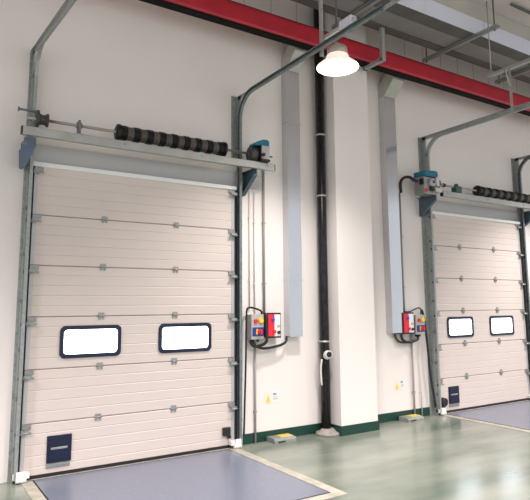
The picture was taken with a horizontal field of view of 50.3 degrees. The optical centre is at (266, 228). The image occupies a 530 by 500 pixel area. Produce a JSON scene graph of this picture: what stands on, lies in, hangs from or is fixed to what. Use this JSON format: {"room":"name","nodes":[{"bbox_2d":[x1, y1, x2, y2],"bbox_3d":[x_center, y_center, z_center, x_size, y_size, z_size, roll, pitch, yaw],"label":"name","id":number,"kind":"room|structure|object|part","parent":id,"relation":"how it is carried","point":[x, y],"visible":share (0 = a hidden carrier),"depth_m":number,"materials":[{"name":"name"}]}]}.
{"room":"distribution center","nodes":[
{"label":"distribution center","id":0,"kind":"room"},
{"bbox_2d":[0,0,529,482],"bbox_3d":[1.361,-0.254,8.158,21.000,5.900,0.250,5,-9,-32],"label":"wall","id":1,"kind":"structure","parent":0,"point":[106,64],"depth_m":6.98,"materials":[{"name":"paint"}]},
{"bbox_2d":[19,137,35,168],"bbox_3d":[-2.355,-0.704,5.484,0.148,0.317,0.290,5,-9,-32],"label":"bracket","id":2,"kind":"object","parent":1,"relation":"attached to","point":[28,145],"visible":1,"depth_m":5.37,"materials":[{"name":"metal"}]},
{"bbox_2d":[7,0,76,483],"bbox_3d":[-1.551,0.086,4.247,0.090,4.190,3.025,5,-9,-32],"label":"door track","id":3,"kind":"object","parent":1,"relation":"attached to","point":[28,178],"visible":0.92,"depth_m":5.37,"materials":[{"name":"metal"}]},
{"bbox_2d":[11,161,241,483],"bbox_3d":[-1.326,0.913,5.998,2.414,3.030,0.147,5,-9,-32],"label":"door","id":4,"kind":"structure","parent":1,"relation":"in","point":[136,272],"depth_m":5.93,"materials":[{"name":"metal"}]},
{"bbox_3d":[-2.000,2.263,5.396,0.216,0.041,0.016,5,-9,-32],"label":"foot plate","id":5,"kind":"part","parent":4,"relation":"part of","materials":[{"name":"metal"}]},
{"bbox_3d":[-1.996,2.115,5.419,0.230,0.250,0.018,5,-9,-32],"label":"lift handle","id":6,"kind":"part","parent":4,"relation":"part of","materials":[{"name":"blue plastic"}]},
{"bbox_3d":[-1.783,1.144,5.712,0.546,0.246,0.012,5,-9,-32],"label":"pane","id":7,"kind":"part","parent":4,"relation":"part of","materials":[{"name":"white glass"}]},
{"bbox_3d":[-1.346,2.173,5.868,2.204,0.492,0.040,5,-9,-32],"label":"panel","id":8,"kind":"part","parent":4,"relation":"part of","materials":[{"name":"white metal"}]},
{"bbox_3d":[-1.350,1.677,5.937,2.204,0.492,0.040,5,-9,-32],"label":"panel","id":9,"kind":"part","parent":4,"relation":"part of","materials":[{"name":"white metal"}]},
{"bbox_3d":[-1.353,1.182,6.006,2.204,0.492,0.040,5,-9,-32],"label":"panel","id":10,"kind":"part","parent":4,"relation":"part of","materials":[{"name":"white metal"}]},
{"bbox_3d":[-1.357,0.687,6.075,2.204,0.492,0.040,5,-9,-32],"label":"panel","id":11,"kind":"part","parent":4,"relation":"part of","materials":[{"name":"white metal"}]},
{"bbox_3d":[-1.360,0.192,6.144,2.204,0.492,0.040,5,-9,-32],"label":"panel","id":12,"kind":"part","parent":4,"relation":"part of","materials":[{"name":"white metal"}]},
{"bbox_3d":[-1.363,-0.303,6.213,2.204,0.492,0.040,5,-9,-32],"label":"panel","id":13,"kind":"part","parent":4,"relation":"part of","materials":[{"name":"white metal"}]},
{"bbox_3d":[-1.350,-0.563,6.220,2.329,0.045,0.025,5,-9,-32],"label":"rail","id":14,"kind":"part","parent":4,"relation":"part of","materials":[{"name":"white metal"}]},
{"bbox_3d":[-0.909,1.216,6.271,0.566,0.246,0.012,5,-9,-32],"label":"pane","id":15,"kind":"part","parent":4,"relation":"part of","materials":[{"name":"white glass"}]},
{"bbox_2d":[222,427,230,438],"bbox_3d":[-0.455,2.315,6.374,0.095,0.125,0.041,5,-9,-32],"label":"door lock","id":16,"kind":"object","parent":4,"relation":"attached to","point":[226,431],"visible":1,"depth_m":6.36,"materials":[{"name":"black plastic"}]},
{"bbox_2d":[34,144,261,189],"bbox_3d":[-1.212,-0.662,6.381,2.710,0.185,0.020,5,-9,-32],"label":"lintel cover","id":17,"kind":"object","parent":1,"relation":"attached to","point":[42,153],"visible":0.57,"depth_m":6.21,"materials":[{"name":"grey metal"}]},
{"bbox_2d":[248,191,250,306],"bbox_3d":[-0.216,0.258,6.892,0.026,1.440,0.032,5,-9,-32],"label":"conduit","id":18,"kind":"object","parent":1,"relation":"attached to","point":[249,217],"visible":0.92,"depth_m":6.88,"materials":[{"name":"grey metal"}]},
{"bbox_2d":[242,168,256,195],"bbox_3d":[-0.228,-0.551,6.818,0.052,0.282,0.338,5,-9,-32],"label":"bracket","id":19,"kind":"object","parent":1,"relation":"attached to","point":[249,176],"visible":0.89,"depth_m":6.83,"materials":[{"name":"blue metal"}]},
{"bbox_2d":[20,125,274,171],"bbox_3d":[-1.117,-0.832,6.106,2.874,0.085,0.070,5,-9,-32],"label":"support bar","id":20,"kind":"object","parent":19,"relation":"on","point":[31,131],"visible":1,"depth_m":5.94,"materials":[{"name":"metal"}]},
{"bbox_2d":[18,106,247,155],"bbox_3d":[-1.299,-0.992,6.076,2.551,0.226,0.191,5,-9,-32],"label":"shaft","id":21,"kind":"object","parent":20,"relation":"on","point":[121,132],"visible":0.98,"depth_m":6.06,"materials":[{"name":"metal"}]},
{"bbox_2d":[246,140,272,162],"bbox_3d":[-0.088,-0.924,6.834,0.330,0.272,0.215,5,-9,-32],"label":"motor","id":22,"kind":"object","parent":20,"relation":"on","point":[258,151],"visible":0.88,"depth_m":6.76,"materials":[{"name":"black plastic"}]},
{"bbox_2d":[253,192,255,313],"bbox_3d":[-0.157,0.292,6.925,0.026,1.500,0.032,5,-9,-32],"label":"conduit","id":23,"kind":"object","parent":1,"relation":"attached to","point":[254,223],"visible":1,"depth_m":6.91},
{"bbox_2d":[253,342,256,443],"bbox_3d":[-0.143,1.941,6.692,0.036,1.170,0.042,5,-9,-32],"label":"conduit","id":24,"kind":"object","parent":1,"relation":"attached to","point":[254,411],"visible":0.89,"depth_m":6.67,"materials":[{"name":"grey metal"}]},
{"bbox_2d":[247,314,263,341],"bbox_3d":[-0.128,1.190,6.724,0.175,0.325,0.180,5,-9,-32],"label":"switch box","id":25,"kind":"object","parent":1,"relation":"attached to","point":[255,322],"visible":0.95,"depth_m":6.69,"materials":[{"name":"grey plastic"}]},
{"bbox_2d":[243,307,262,435],"bbox_3d":[-0.165,1.666,6.657,0.291,1.469,0.031,6,-10,-37],"label":"cable","id":26,"kind":"object","parent":25,"relation":"attached to","point":[247,308],"visible":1,"depth_m":6.60,"materials":[{"name":"black plastic"}]},
{"bbox_2d":[249,314,267,347],"bbox_3d":[-0.103,1.222,6.716,0.233,0.401,0.059,1,-8,-8],"label":"cable","id":27,"kind":"object","parent":25,"relation":"attached to","point":[266,315],"visible":1,"depth_m":6.70,"materials":[{"name":"black plastic"}]},
{"bbox_2d":[252,336,287,349],"bbox_3d":[0.047,1.386,6.815,0.516,0.152,0.053,5,-9,-32],"label":"cable","id":28,"kind":"object","parent":25,"relation":"attached to","point":[286,337],"visible":1,"depth_m":6.80,"materials":[{"name":"black plastic"}]},
{"bbox_2d":[261,170,265,312],"bbox_3d":[-0.041,0.117,7.018,0.040,1.850,0.044,5,-9,-32],"label":"conduit","id":29,"kind":"object","parent":1,"relation":"attached to","point":[263,172],"visible":0.82,"depth_m":7.00,"materials":[{"name":"grey metal"}]},
{"bbox_2d":[265,391,270,403],"bbox_3d":[0.010,2.040,6.798,0.075,0.140,0.007,5,-9,-32],"label":"warning sticker","id":30,"kind":"object","parent":1,"relation":"attached to","point":[267,394],"visible":1,"depth_m":6.79,"materials":[{"name":"paper"}]},
{"bbox_2d":[262,313,280,337],"bbox_3d":[0.054,1.179,6.854,0.210,0.300,0.163,5,-9,-32],"label":"alarm box","id":31,"kind":"object","parent":1,"relation":"attached to","point":[274,319],"visible":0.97,"depth_m":6.80,"materials":[{"name":"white plastic"}]},
{"bbox_2d":[272,391,277,401],"bbox_3d":[0.101,2.045,6.856,0.090,0.125,0.007,5,-9,-32],"label":"sticker","id":32,"kind":"object","parent":1,"relation":"attached to","point":[274,393],"visible":1,"depth_m":6.85,"materials":[{"name":"white paper"}]},
{"bbox_2d":[281,45,307,336],"bbox_3d":[0.372,-0.548,7.211,0.208,3.805,0.325,5,-9,-32],"label":"duct","id":33,"kind":"object","parent":1,"relation":"attached to","point":[291,178],"visible":0.8,"depth_m":7.22,"materials":[{"name":"grey metal"}]},
{"bbox_2d":[231,0,399,443],"bbox_3d":[0.434,0.248,5.515,0.115,4.190,3.025,5,-9,-32],"label":"door track","id":34,"kind":"object","parent":1,"relation":"attached to","point":[237,105],"visible":0.94,"depth_m":6.59,"materials":[{"name":"metal"}]},
{"bbox_2d":[243,407,429,444],"bbox_3d":[1.535,2.577,7.522,21.000,0.115,0.320,5,-9,-32],"label":"baseboard","id":35,"kind":"structure","parent":1,"relation":"attached to","point":[393,416],"depth_m":7.05,"materials":[{"name":"green paint"}]},
{"bbox_2d":[378,74,403,332],"bbox_3d":[1.856,-0.421,8.158,0.228,3.815,0.325,5,-9,-32],"label":"duct","id":36,"kind":"object","parent":1,"relation":"attached to","point":[389,86],"visible":0.92,"depth_m":8.18,"materials":[{"name":"grey metal"}]},
{"bbox_2d":[395,379,398,389],"bbox_3d":[1.831,2.209,7.958,0.075,0.140,0.007,5,-9,-32],"label":"warning sticker","id":37,"kind":"object","parent":1,"relation":"attached to","point":[396,381],"visible":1,"depth_m":7.96,"materials":[{"name":"paper"}]},
{"bbox_2d":[399,193,404,310],"bbox_3d":[1.981,0.347,8.301,0.040,1.760,0.044,5,-9,-32],"label":"conduit","id":38,"kind":"object","parent":1,"relation":"attached to","point":[401,236],"visible":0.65,"depth_m":8.28,"materials":[{"name":"grey metal"}]},
{"bbox_2d":[399,176,418,192],"bbox_3d":[2.092,-0.659,8.319,0.309,0.241,0.072,-6,-10,36],"label":"cable","id":39,"kind":"object","parent":38,"relation":"attached to","point":[403,177],"visible":1,"depth_m":8.35,"materials":[{"name":"black plastic"}]},
{"bbox_2d":[400,379,404,388],"bbox_3d":[1.921,2.214,8.016,0.090,0.125,0.007,5,-9,-32],"label":"sticker","id":40,"kind":"object","parent":1,"relation":"attached to","point":[402,385],"visible":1,"depth_m":8.02,"materials":[{"name":"white paper"}]},
{"bbox_2d":[396,312,413,333],"bbox_3d":[1.988,1.360,8.086,0.230,0.305,0.163,5,-9,-32],"label":"alarm box","id":41,"kind":"object","parent":1,"relation":"attached to","point":[407,317],"visible":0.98,"depth_m":8.02,"materials":[{"name":"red plastic"}]},
{"bbox_2d":[400,334,419,342],"bbox_3d":[2.057,1.581,8.088,0.387,0.135,0.071,5,-9,-32],"label":"cable","id":42,"kind":"object","parent":41,"relation":"attached to","point":[401,335],"visible":0.99,"depth_m":8.03,"materials":[{"name":"black plastic"}]},
{"bbox_2d":[403,307,421,313],"bbox_3d":[2.120,1.200,8.197,0.360,0.103,0.032,5,-9,-32],"label":"cable","id":43,"kind":"object","parent":41,"relation":"attached to","point":[417,307],"visible":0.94,"depth_m":8.23,"materials":[{"name":"black plastic"}]},
{"bbox_2d":[296,2,529,88],"bbox_3d":[1.995,-2.722,8.773,16.388,0.650,0.003,5,-9,-32],"label":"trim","id":44,"kind":"structure","parent":1,"relation":"attached to","point":[296,2],"depth_m":9.14,"materials":[{"name":"metal"}]},
{"bbox_2d":[411,334,415,413],"bbox_3d":[2.103,2.124,8.125,0.040,1.170,0.044,5,-9,-32],"label":"conduit","id":45,"kind":"object","parent":1,"relation":"attached to","point":[413,391],"visible":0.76,"depth_m":8.11,"materials":[{"name":"grey metal"}]},
{"bbox_2d":[414,315,424,336],"bbox_3d":[2.209,1.419,8.211,0.185,0.310,0.180,5,-9,-32],"label":"switch box","id":46,"kind":"object","parent":1,"relation":"attached to","point":[419,320],"visible":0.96,"depth_m":8.16,"materials":[{"name":"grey plastic"}]},
{"bbox_2d":[394,333,408,343],"bbox_3d":[2.013,1.580,8.121,0.497,0.160,0.038,4,-9,-30],"label":"cable","id":47,"kind":"object","parent":46,"relation":"attached to","point":[397,340],"visible":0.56,"depth_m":8.02,"materials":[{"name":"black plastic"}]},
{"bbox_2d":[418,340,422,415],"bbox_3d":[2.227,2.135,8.208,0.028,1.170,0.038,5,-9,-32],"label":"conduit","id":48,"kind":"object","parent":1,"relation":"attached to","point":[418,340],"visible":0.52,"depth_m":8.19,"materials":[{"name":"grey metal"}]},
{"bbox_2d":[417,195,436,216],"bbox_3d":[2.411,-0.335,8.503,0.052,0.282,0.338,5,-9,-32],"label":"bracket","id":49,"kind":"object","parent":1,"relation":"attached to","point":[425,203],"visible":1,"depth_m":8.54,"materials":[{"name":"metal"}]},
{"bbox_2d":[414,170,441,196],"bbox_3d":[2.429,-0.666,8.418,0.455,0.357,0.262,5,-9,-32],"label":"motor","id":50,"kind":"object","parent":49,"relation":"on","point":[429,184],"visible":1,"depth_m":8.31,"materials":[{"name":"metal"}]},
{"bbox_2d":[422,309,436,407],"bbox_3d":[2.361,1.901,8.255,0.213,1.411,0.050,3,-9,-25],"label":"cable","id":51,"kind":"object","parent":1,"relation":"attached to","point":[426,335],"visible":0.92,"depth_m":8.23,"materials":[{"name":"black plastic"}]},
{"bbox_2d":[418,102,529,414],"bbox_3d":[3.245,0.479,7.311,0.135,4.190,3.025,5,-9,-32],"label":"door track","id":52,"kind":"object","parent":1,"relation":"attached to","point":[423,153],"visible":0.88,"depth_m":8.45,"materials":[{"name":"metal"}]},
{"bbox_2d":[432,200,518,221],"bbox_3d":[3.557,-0.272,9.427,2.600,0.185,0.020,5,-9,-32],"label":"lintel cover","id":53,"kind":"object","parent":1,"relation":"attached to","point":[439,206],"visible":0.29,"depth_m":9.34,"materials":[{"name":"grey metal"}]},
{"bbox_2d":[429,211,529,414],"bbox_3d":[3.489,1.308,9.074,2.414,3.030,0.147,5,-9,-32],"label":"door","id":54,"kind":"structure","parent":1,"relation":"in","point":[483,354],"depth_m":9.06,"materials":[{"name":"metal"}]},
{"bbox_2d":[441,397,447,407],"bbox_3d":[2.593,2.574,8.302,0.152,0.152,0.071,5,-9,-32],"label":"door lock","id":55,"kind":"object","parent":54,"relation":"attached to","point":[444,401],"visible":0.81,"depth_m":8.28,"materials":[{"name":"black plastic"}]},
{"bbox_3d":[2.819,2.509,8.495,0.230,0.250,0.018,5,-9,-32],"label":"lift handle","id":56,"kind":"part","parent":54,"relation":"part of","materials":[{"name":"blue plastic"}]},
{"bbox_3d":[2.815,2.657,8.472,0.216,0.041,0.016,5,-9,-32],"label":"foot plate","id":57,"kind":"part","parent":54,"relation":"part of","materials":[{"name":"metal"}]},
{"bbox_3d":[3.002,1.536,8.770,0.546,0.246,0.012,5,-9,-32],"label":"pane","id":58,"kind":"part","parent":54,"relation":"part of","materials":[{"name":"white glass"}]},
{"bbox_3d":[3.465,-0.168,9.295,2.329,0.045,0.025,5,-9,-32],"label":"rail","id":59,"kind":"part","parent":54,"relation":"part of","materials":[{"name":"silver metal"}]},
{"bbox_3d":[3.451,0.091,9.288,2.204,0.492,0.040,5,-9,-32],"label":"panel","id":60,"kind":"part","parent":54,"relation":"part of","materials":[{"name":"white metal"}]},
{"bbox_3d":[3.455,0.586,9.220,2.204,0.492,0.040,5,-9,-32],"label":"panel","id":61,"kind":"part","parent":54,"relation":"part of","materials":[{"name":"white metal"}]},
{"bbox_3d":[3.458,1.081,9.151,2.204,0.492,0.040,5,-9,-32],"label":"panel","id":62,"kind":"part","parent":54,"relation":"part of","materials":[{"name":"white metal"}]},
{"bbox_3d":[3.462,1.577,9.082,2.204,0.492,0.040,5,-9,-32],"label":"panel","id":63,"kind":"part","parent":54,"relation":"part of","materials":[{"name":"white metal"}]},
{"bbox_3d":[3.465,2.072,9.013,2.204,0.492,0.040,5,-9,-32],"label":"panel","id":64,"kind":"part","parent":54,"relation":"part of","materials":[{"name":"white metal"}]},
{"bbox_3d":[3.469,2.567,8.944,2.204,0.492,0.040,5,-9,-32],"label":"panel","id":65,"kind":"part","parent":54,"relation":"part of","materials":[{"name":"white metal"}]},
{"bbox_3d":[3.877,1.608,9.328,0.566,0.246,0.012,5,-9,-32],"label":"pane","id":66,"kind":"part","parent":54,"relation":"part of","materials":[{"name":"white glass"}]},
{"bbox_2d":[439,400,529,432],"bbox_3d":[4.048,2.696,8.101,2.410,0.004,1.960,5,-9,-32],"label":"trim","id":67,"kind":"structure","parent":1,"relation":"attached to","point":[478,421],"depth_m":7.74,"materials":[{"name":"beige concrete"}]},
{"bbox_2d":[511,155,529,380],"bbox_3d":[5.249,0.643,8.591,0.115,4.190,3.025,5,-9,-32],"label":"door track","id":68,"kind":"object","parent":1,"relation":"attached to","point":[516,169],"visible":0.88,"depth_m":9.85,"materials":[{"name":"metal"}]},
{"bbox_2d":[524,211,529,226],"bbox_3d":[4.587,-0.157,9.893,0.052,0.282,0.338,5,-9,-32],"label":"bracket","id":69,"kind":"object","parent":1,"relation":"attached to","point":[526,213],"visible":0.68,"depth_m":9.93,"materials":[{"name":"blue metal"}]},
{"bbox_2d":[440,191,529,209],"bbox_3d":[3.937,-0.418,9.335,3.104,0.085,0.070,5,-9,-32],"label":"support bar","id":70,"kind":"object","parent":69,"relation":"on","point":[448,194],"visible":0.91,"depth_m":9.01,"materials":[{"name":"metal"}]},
{"bbox_2d":[441,183,529,203],"bbox_3d":[3.902,-0.549,9.397,3.090,0.191,0.174,5,-9,-32],"label":"shaft","id":71,"kind":"object","parent":70,"relation":"on","point":[477,190],"visible":0.98,"depth_m":9.22,"materials":[{"name":"metal"}]},
{"bbox_2d":[0,414,529,499],"bbox_3d":[4.636,2.000,2.741,21.000,0.100,12.275,5,-9,-32],"label":"floor","id":72,"kind":"structure","parent":0,"point":[435,457],"depth_m":5.78,"materials":[{"name":"green concrete"}]},
{"bbox_2d":[32,449,330,499],"bbox_3d":[-0.814,2.300,5.025,2.070,0.008,1.810,5,-9,-32],"label":"dock leveller","id":73,"kind":"object","parent":72,"relation":"on","point":[226,474],"visible":1,"depth_m":5.12,"materials":[{"name":"metal"}]},
{"bbox_2d":[21,447,347,499],"bbox_3d":[-0.796,2.300,5.006,2.280,0.004,1.960,5,-9,-32],"label":"trim","id":74,"kind":"structure","parent":72,"relation":"on","point":[29,486],"depth_m":5.17,"materials":[{"name":"beige paint"}]},
{"bbox_2d":[266,433,296,443],"bbox_3d":[0.174,2.502,6.711,0.310,0.060,0.184,5,-9,-32],"label":"block","id":75,"kind":"object","parent":72,"relation":"on","point":[281,438],"visible":1,"depth_m":6.67,"materials":[{"name":"metal"}]},
{"bbox_2d":[313,8,339,436],"bbox_3d":[0.740,-0.299,7.436,0.310,5.800,0.308,5,-9,-32],"label":"downpipe","id":76,"kind":"object","parent":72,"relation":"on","point":[326,430],"visible":0.99,"depth_m":7.33,"materials":[{"name":"black plastic"}]},
{"bbox_2d":[399,414,423,422],"bbox_3d":[2.020,2.651,7.879,0.310,0.060,0.184,5,-9,-32],"label":"block","id":77,"kind":"object","parent":72,"relation":"on","point":[412,417],"visible":1,"depth_m":7.83,"materials":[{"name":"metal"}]},
{"bbox_2d":[447,400,529,429],"bbox_3d":[4.030,2.697,8.119,2.200,0.008,1.810,5,-9,-32],"label":"dock leveller","id":78,"kind":"object","parent":72,"relation":"on","point":[517,415],"visible":1,"depth_m":8.20,"materials":[{"name":"metal"}]},
{"bbox_2d":[139,0,529,115],"bbox_3d":[3.111,-2.252,8.932,15.500,0.297,0.115,5,-9,-32],"label":"beam","id":79,"kind":"structure","parent":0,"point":[229,13],"depth_m":7.38,"materials":[{"name":"red metal"}]},
{"bbox_2d":[323,12,377,425],"bbox_3d":[1.074,-0.323,7.646,0.610,5.900,0.308,5,-9,-32],"label":"column","id":80,"kind":"structure","parent":0,"point":[353,380],"depth_m":7.42,"materials":[{"name":"paint"}]},
{"bbox_2d":[468,0,529,26],"bbox_3d":[4.596,-3.869,3.557,21.000,0.150,12.275,5,-9,-32],"label":"ceiling","id":81,"kind":"structure","parent":0,"point":[502,7],"depth_m":8.10,"materials":[{"name":"paint"}]},
{"bbox_2d":[317,0,358,75],"bbox_3d":[0.744,-2.540,6.102,0.444,1.728,0.444,5,-9,-32],"label":"lamp","id":82,"kind":"object","parent":81,"relation":"hanging from","point":[337,62],"visible":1,"depth_m":5.92,"materials":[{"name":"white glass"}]},
{"bbox_3d":[0.743,-2.668,6.120,0.018,1.470,0.018,-6,-10,34],"label":"rod","id":83,"kind":"part","parent":82,"relation":"part of","materials":[{"name":"grey metal"}]},
{"bbox_2d":[317,59,357,75],"bbox_3d":[0.750,-1.698,5.985,0.438,0.026,0.438,5,-9,-32],"label":"diffuser","id":84,"kind":"object","parent":82,"relation":"attached to","point":[329,67],"depth_m":5.94,"materials":[{"name":"white plastic"}]},
{"bbox_3d":[0.749,-1.769,5.995,0.444,0.135,0.444,5,-9,-32],"label":"lamp shade","id":85,"kind":"part","parent":82,"relation":"part of","materials":[{"name":"white glass"}]},
{"bbox_2d":[319,0,356,56],"bbox_3d":[0.713,-2.609,5.670,0.098,1.710,0.476,6,-10,-39],"label":"hanger","id":86,"kind":"object","parent":81,"relation":"hanging from","point":[349,19],"visible":0.8,"depth_m":5.70,"materials":[{"name":"metal"}]},
{"bbox_3d":[0.718,-1.976,5.577,0.030,0.040,0.470,5,-9,-32],"label":"arm","id":87,"kind":"part","parent":86,"relation":"part of"},
{"bbox_2d":[332,0,380,28],"bbox_3d":[1.214,-2.987,7.061,0.060,0.585,1.220,5,-9,-32],"label":"hanger","id":88,"kind":"object","parent":81,"relation":"hanging from","point":[370,3],"visible":0.5,"depth_m":7.05,"materials":[{"name":"metal"}]},
{"bbox_2d":[291,0,529,83],"bbox_3d":[4.487,-2.506,9.510,12.600,0.110,0.132,5,-9,-32],"label":"channel","id":89,"kind":"object","parent":88,"relation":"on","point":[310,3],"visible":0.6,"depth_m":7.93,"materials":[{"name":"metal"}]},
{"bbox_2d":[363,27,385,70],"bbox_3d":[1.458,-2.437,7.690,0.080,0.475,0.375,5,-9,-32],"label":"bracket","id":90,"kind":"object","parent":89,"relation":"attached to","point":[382,58],"visible":1,"depth_m":7.55,"materials":[{"name":"metal"}]},
{"bbox_3d":[1.459,-2.233,7.662,0.060,0.042,0.345,5,-9,-32],"label":"arm","id":91,"kind":"part","parent":90,"relation":"part of","materials":[{"name":"metal"}]},
{"bbox_2d":[422,0,499,62],"bbox_3d":[2.726,-2.858,8.068,0.060,0.585,1.290,5,-9,-32],"label":"hanger","id":92,"kind":"object","parent":81,"relation":"hanging from","point":[494,26],"visible":0.83,"depth_m":7.93,"materials":[{"name":"metal"}]},
{"bbox_2d":[314,0,529,77],"bbox_3d":[4.606,-2.576,9.333,12.600,0.186,0.296,5,-9,-32],"label":"cable tray","id":93,"kind":"object","parent":92,"relation":"on","point":[386,18],"visible":0.56,"depth_m":7.78,"materials":[{"name":"grey metal"}]},
{"bbox_2d":[359,0,529,64],"bbox_3d":[4.750,-2.629,9.115,12.600,0.243,0.204,5,-9,-32],"label":"air duct","id":94,"kind":"object","parent":92,"relation":"on","point":[430,13],"visible":0.86,"depth_m":7.66,"materials":[{"name":"grey metal"}]},
{"bbox_3d":[3.042,-2.928,7.581,0.018,0.585,0.018,1,-8,-10],"label":"threaded rod","id":95,"kind":"part","parent":92,"relation":"part of","materials":[{"name":"grey metal"}]},
{"bbox_2d":[433,0,529,40],"bbox_3d":[5.624,-2.812,9.725,10.500,0.260,0.120,5,-9,-32],"label":"roof beam","id":96,"kind":"structure","parent":81,"relation":"attached to","point":[469,8],"depth_m":8.07,"materials":[{"name":"beige metal"}]},
{"bbox_2d":[486,2,529,113],"bbox_3d":[3.404,-2.412,7.226,0.162,1.710,1.420,5,-9,-32],"label":"hanger","id":97,"kind":"object","parent":81,"relation":"hanging from","point":[526,61],"visible":1,"depth_m":7.49,"materials":[{"name":"metal"}]},
{"bbox_3d":[3.088,-2.651,7.847,0.015,1.060,0.015,1,-8,-10],"label":"rod","id":98,"kind":"part","parent":97,"relation":"part of","materials":[{"name":"metal"}]},
{"bbox_3d":[3.449,-2.185,7.222,0.060,0.040,1.420,5,-9,-32],"label":"cross arm","id":99,"kind":"part","parent":97,"relation":"part of","materials":[{"name":"metal"}]},
{"bbox_2d":[495,67,529,83],"bbox_3d":[4.149,-2.747,8.935,0.060,0.585,1.220,5,-9,-32],"label":"hanger","id":100,"kind":"object","parent":81,"relation":"hanging from","point":[499,80],"visible":0.63,"depth_m":9.11,"materials":[{"name":"metal"}]},
{"bbox_2d":[510,3,529,13],"bbox_3d":[3.843,-3.106,8.175,1.000,0.040,0.040,5,-9,-32],"label":"conduit","id":101,"kind":"object","parent":81,"relation":"attached to","point":[511,4],"visible":1,"depth_m":7.99,"materials":[{"name":"grey metal"}]}
]}

